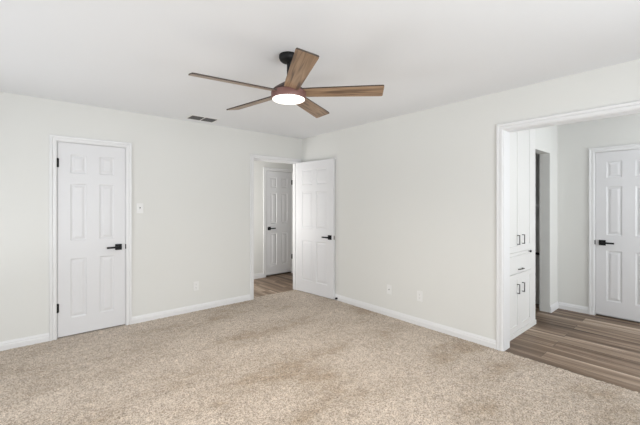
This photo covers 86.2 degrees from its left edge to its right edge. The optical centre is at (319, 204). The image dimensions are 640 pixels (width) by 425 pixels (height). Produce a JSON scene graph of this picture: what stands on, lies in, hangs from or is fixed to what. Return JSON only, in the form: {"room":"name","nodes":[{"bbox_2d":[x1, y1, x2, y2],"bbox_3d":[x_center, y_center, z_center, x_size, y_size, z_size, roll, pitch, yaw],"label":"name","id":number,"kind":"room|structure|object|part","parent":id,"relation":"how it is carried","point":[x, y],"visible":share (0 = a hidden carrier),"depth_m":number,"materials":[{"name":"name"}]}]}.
{"room":"empty bedroom","nodes":[
{"label":"empty bedroom","id":0,"kind":"room"},
{"bbox_2d":[0,92,301,341],"bbox_3d":[-1.369,0.158,4.697,6.700,2.440,0.120,0,0,-41],"label":"wall","id":1,"kind":"structure","parent":0,"point":[191,180],"depth_m":4.05,"materials":[{"name":"white paint"}]},
{"bbox_2d":[0,333,48,350],"bbox_3d":[-3.250,1.335,2.992,1.386,0.085,0.015,0,0,-41],"label":"baseboard","id":2,"kind":"structure","parent":1,"relation":"attached to","point":[5,345],"depth_m":3.31,"materials":[{"name":"white paint"}]},
{"bbox_2d":[49,134,131,340],"bbox_3d":[-2.481,0.336,3.730,0.742,2.084,0.138,0,0,-41],"label":"door frame","id":3,"kind":"structure","parent":1,"relation":"attached to","point":[53,139],"depth_m":3.50,"materials":[{"name":"white paint"}]},
{"bbox_2d":[57,142,125,337],"bbox_3d":[-2.446,0.360,3.689,0.633,2.003,0.089,0,0,-41],"label":"door","id":4,"kind":"structure","parent":1,"relation":"in","point":[91,246],"depth_m":3.67,"materials":[{"name":"white paint"}]},
{"bbox_3d":[-2.267,0.477,3.848,0.066,0.066,0.010,0,0,-41],"label":"handle","id":5,"kind":"part","parent":4,"relation":"part of","materials":[{"name":"black metal"}]},
{"bbox_2d":[137,203,142,212],"bbox_3d":[-2.095,0.043,3.984,0.072,0.116,0.017,0,0,-41],"label":"light switch","id":6,"kind":"object","parent":1,"relation":"attached to","point":[139,205],"visible":1,"depth_m":3.98,"materials":[{"name":"white plastic"}]},
{"bbox_2d":[132,294,249,323],"bbox_3d":[-1.583,1.335,4.425,1.524,0.085,0.015,0,0,-41],"label":"baseboard","id":7,"kind":"structure","parent":1,"relation":"attached to","point":[167,313],"depth_m":4.34,"materials":[{"name":"white paint"}]},
{"bbox_2d":[193,281,198,290],"bbox_3d":[-1.599,1.053,4.415,0.072,0.116,0.008,0,0,-41],"label":"wall outlet","id":8,"kind":"object","parent":1,"relation":"attached to","point":[195,284],"visible":1,"depth_m":4.41,"materials":[{"name":"white plastic"}]},
{"bbox_2d":[250,154,300,299],"bbox_3d":[-0.702,0.325,5.271,0.914,2.107,0.156,0,0,-41],"label":"door frame","id":9,"kind":"structure","parent":1,"relation":"attached to","point":[253,157],"depth_m":5.14,"materials":[{"name":"white paint"}]},
{"bbox_2d":[297,158,334,298],"bbox_3d":[-0.075,0.350,5.201,0.803,2.028,0.143,0,0,44],"label":"door","id":10,"kind":"structure","parent":9,"relation":"attached to","point":[315,179],"depth_m":5.17,"materials":[{"name":"white paint"}]},
{"bbox_2d":[254,160,292,275],"bbox_3d":[-2.119,0.158,5.662,6.820,2.440,0.160,0,0,-41],"label":"wall","id":11,"kind":"structure","parent":0,"point":[258,165],"depth_m":6.40,"materials":[{"name":"white paint"}]},
{"bbox_2d":[254,273,263,278],"bbox_3d":[-1.561,1.335,6.026,1.302,0.085,0.015,0,0,-41],"label":"baseboard","id":12,"kind":"structure","parent":11,"relation":"attached to","point":[261,275],"depth_m":6.38,"materials":[{"name":"white paint"}]},
{"bbox_2d":[263,167,292,277],"bbox_3d":[-0.821,0.336,6.726,0.731,2.084,0.118,0,0,-41],"label":"door frame","id":13,"kind":"structure","parent":11,"relation":"attached to","point":[265,169],"depth_m":6.47,"materials":[{"name":"white paint"}]},
{"bbox_2d":[266,171,291,274],"bbox_3d":[-0.786,0.351,6.694,0.612,1.985,0.089,0,0,-41],"label":"door","id":14,"kind":"structure","parent":11,"relation":"in","point":[278,184],"depth_m":6.68,"materials":[{"name":"white paint"}]},
{"bbox_2d":[0,0,639,138],"bbox_3d":[0.133,-1.112,3.041,6.820,0.100,7.090,0,0,-41],"label":"ceiling","id":15,"kind":"structure","parent":0,"point":[136,56],"depth_m":2.36,"materials":[{"name":"white paint"}]},
{"bbox_2d":[186,114,219,122],"bbox_3d":[-1.450,-1.057,4.223,0.354,0.009,0.214,0,0,-41],"label":"ceiling vent","id":16,"kind":"object","parent":15,"relation":"in","point":[194,117],"visible":1,"depth_m":4.20,"materials":[{"name":"white plastic"}]},
{"bbox_2d":[188,48,383,117],"bbox_3d":[-0.257,-0.899,2.435,1.286,0.324,1.288,0,0,-41],"label":"ceiling fan","id":17,"kind":"object","parent":15,"relation":"hanging from","point":[299,63],"visible":1,"depth_m":2.36,"materials":[{"name":"brown wood"}]},
{"bbox_3d":[-0.542,-0.795,2.235,0.582,0.009,0.130,0,14,-32],"label":"blade","id":18,"kind":"part","parent":17,"relation":"part of","materials":[{"name":"brown wood"}]},
{"bbox_3d":[-0.511,-0.795,2.676,0.582,0.009,0.130,0,14,40],"label":"blade","id":19,"kind":"part","parent":17,"relation":"part of","materials":[{"name":"brown wood"}]},
{"bbox_3d":[-0.223,-0.833,2.434,0.232,0.067,0.232,0,0,-41],"label":"motor","id":20,"kind":"part","parent":17,"relation":"part of","materials":[{"name":"brown metal"}]},
{"bbox_2d":[272,94,304,104],"bbox_3d":[-0.223,-0.744,2.434,0.228,0.012,0.228,0,0,-41],"label":"diffuser","id":21,"kind":"object","parent":17,"relation":"attached to","point":[288,99],"depth_m":2.39,"materials":[{"name":"white glass"}]},
{"bbox_3d":[-0.133,-0.795,2.068,0.130,0.009,0.582,14,-3,-13],"label":"blade","id":22,"kind":"part","parent":17,"relation":"part of","materials":[{"name":"brown wood"}]},
{"bbox_3d":[-0.082,-0.795,2.782,0.130,0.009,0.582,-15,-6,21],"label":"blade","id":23,"kind":"part","parent":17,"relation":"part of","materials":[{"name":"brown wood"}]},
{"bbox_3d":[0.152,-0.795,2.406,0.582,0.009,0.130,0,-14,4],"label":"blade","id":24,"kind":"part","parent":17,"relation":"part of","materials":[{"name":"brown wood"}]},
{"bbox_2d":[0,290,639,424],"bbox_3d":[-0.246,1.383,1.964,4.600,0.029,5.710,0,0,-41],"label":"floor","id":25,"kind":"structure","parent":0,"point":[292,357],"depth_m":2.70,"materials":[{"name":"beige carpet"}]},
{"bbox_2d":[254,272,639,392],"bbox_3d":[0.133,1.438,3.041,6.820,0.120,7.090,0,0,-41],"label":"floor","id":26,"kind":"structure","parent":0,"point":[606,349],"depth_m":3.42,"materials":[{"name":"beige wood"}]},
{"bbox_2d":[510,129,535,340],"bbox_3d":[1.987,0.160,3.837,0.916,2.437,0.560,0,0,-41],"label":"linen cabinet","id":27,"kind":"object","parent":26,"relation":"on","point":[522,143],"visible":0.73,"depth_m":3.68,"materials":[{"name":"white paint"}]},
{"bbox_3d":[1.965,-0.212,3.495,0.364,1.410,0.010,0,0,-41],"label":"door","id":28,"kind":"part","parent":27,"relation":"part of","materials":[{"name":"white paint"}]},
{"bbox_3d":[1.965,1.020,3.495,0.364,0.593,0.010,0,0,-41],"label":"door","id":29,"kind":"part","parent":27,"relation":"part of","materials":[{"name":"white paint"}]},
{"bbox_3d":[2.104,0.627,3.614,0.730,0.182,0.010,0,0,-41],"label":"drawer","id":30,"kind":"part","parent":27,"relation":"part of","materials":[{"name":"white paint"}]},
{"bbox_3d":[2.243,-0.212,3.733,0.364,1.410,0.010,0,0,-41],"label":"door","id":31,"kind":"part","parent":27,"relation":"part of","materials":[{"name":"white paint"}]},
{"bbox_3d":[2.243,1.020,3.733,0.364,0.593,0.010,0,0,-41],"label":"door","id":32,"kind":"part","parent":27,"relation":"part of","materials":[{"name":"white paint"}]},
{"bbox_2d":[302,59,639,339],"bbox_3d":[1.587,0.158,3.467,0.140,2.440,5.600,0,0,-41],"label":"wall","id":33,"kind":"structure","parent":0,"point":[415,193],"depth_m":3.75,"materials":[{"name":"white paint"}]},
{"bbox_2d":[387,284,391,294],"bbox_3d":[0.849,1.045,4.207,0.014,0.116,0.072,0,0,-41],"label":"cable jack plate","id":34,"kind":"object","parent":33,"relation":"attached to","point":[389,287],"visible":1,"depth_m":4.20,"materials":[{"name":"white plastic"}]},
{"bbox_2d":[334,294,495,348],"bbox_3d":[0.689,1.335,4.393,0.015,0.085,3.026,0,0,-41],"label":"baseboard","id":35,"kind":"structure","parent":33,"relation":"attached to","point":[481,340],"depth_m":3.83,"materials":[{"name":"white paint"}]},
{"bbox_2d":[417,291,422,301],"bbox_3d":[1.132,1.041,3.883,0.007,0.116,0.072,0,0,-41],"label":"wall outlet","id":36,"kind":"object","parent":33,"relation":"attached to","point":[419,293],"visible":1,"depth_m":3.87,"materials":[{"name":"white plastic"}]},
{"bbox_2d":[496,100,639,350],"bbox_3d":[2.235,0.310,2.713,0.184,2.135,1.538,0,0,-41],"label":"door frame","id":37,"kind":"structure","parent":33,"relation":"attached to","point":[503,130],"depth_m":3.21,"materials":[{"name":"white paint"}]},
{"bbox_2d":[535,125,556,312],"bbox_3d":[2.785,0.158,4.309,0.905,2.440,0.115,0,0,-41],"label":"wall","id":38,"kind":"structure","parent":0,"point":[545,137],"depth_m":4.40,"materials":[{"name":"white paint"}]},
{"bbox_2d":[550,301,557,312],"bbox_3d":[3.051,1.335,4.452,0.315,0.085,0.015,0,0,-41],"label":"baseboard","id":39,"kind":"structure","parent":38,"relation":"attached to","point":[553,307],"depth_m":4.43,"materials":[{"name":"white paint"}]},
{"bbox_2d":[535,113,639,321],"bbox_3d":[2.690,0.158,5.206,0.120,2.440,6.800,0,0,-41],"label":"wall","id":40,"kind":"structure","parent":0,"point":[574,140],"depth_m":4.41,"materials":[{"name":"white paint"}]},
{"bbox_2d":[558,302,588,313],"bbox_3d":[3.275,1.335,4.422,0.015,0.085,0.320,0,0,-41],"label":"baseboard","id":41,"kind":"structure","parent":40,"relation":"attached to","point":[566,306],"depth_m":4.41,"materials":[{"name":"white paint"}]},
{"bbox_2d":[589,143,639,314],"bbox_3d":[3.645,0.336,4.034,0.078,2.084,0.751,0,0,-41],"label":"door frame","id":42,"kind":"structure","parent":40,"relation":"attached to","point":[592,151],"depth_m":4.27,"materials":[{"name":"white paint"}]},
{"bbox_2d":[594,149,639,321],"bbox_3d":[3.626,0.356,4.016,0.089,1.995,0.642,0,0,-41],"label":"door","id":43,"kind":"structure","parent":40,"relation":"in","point":[617,173],"depth_m":4.09,"materials":[{"name":"white paint"}]}
]}

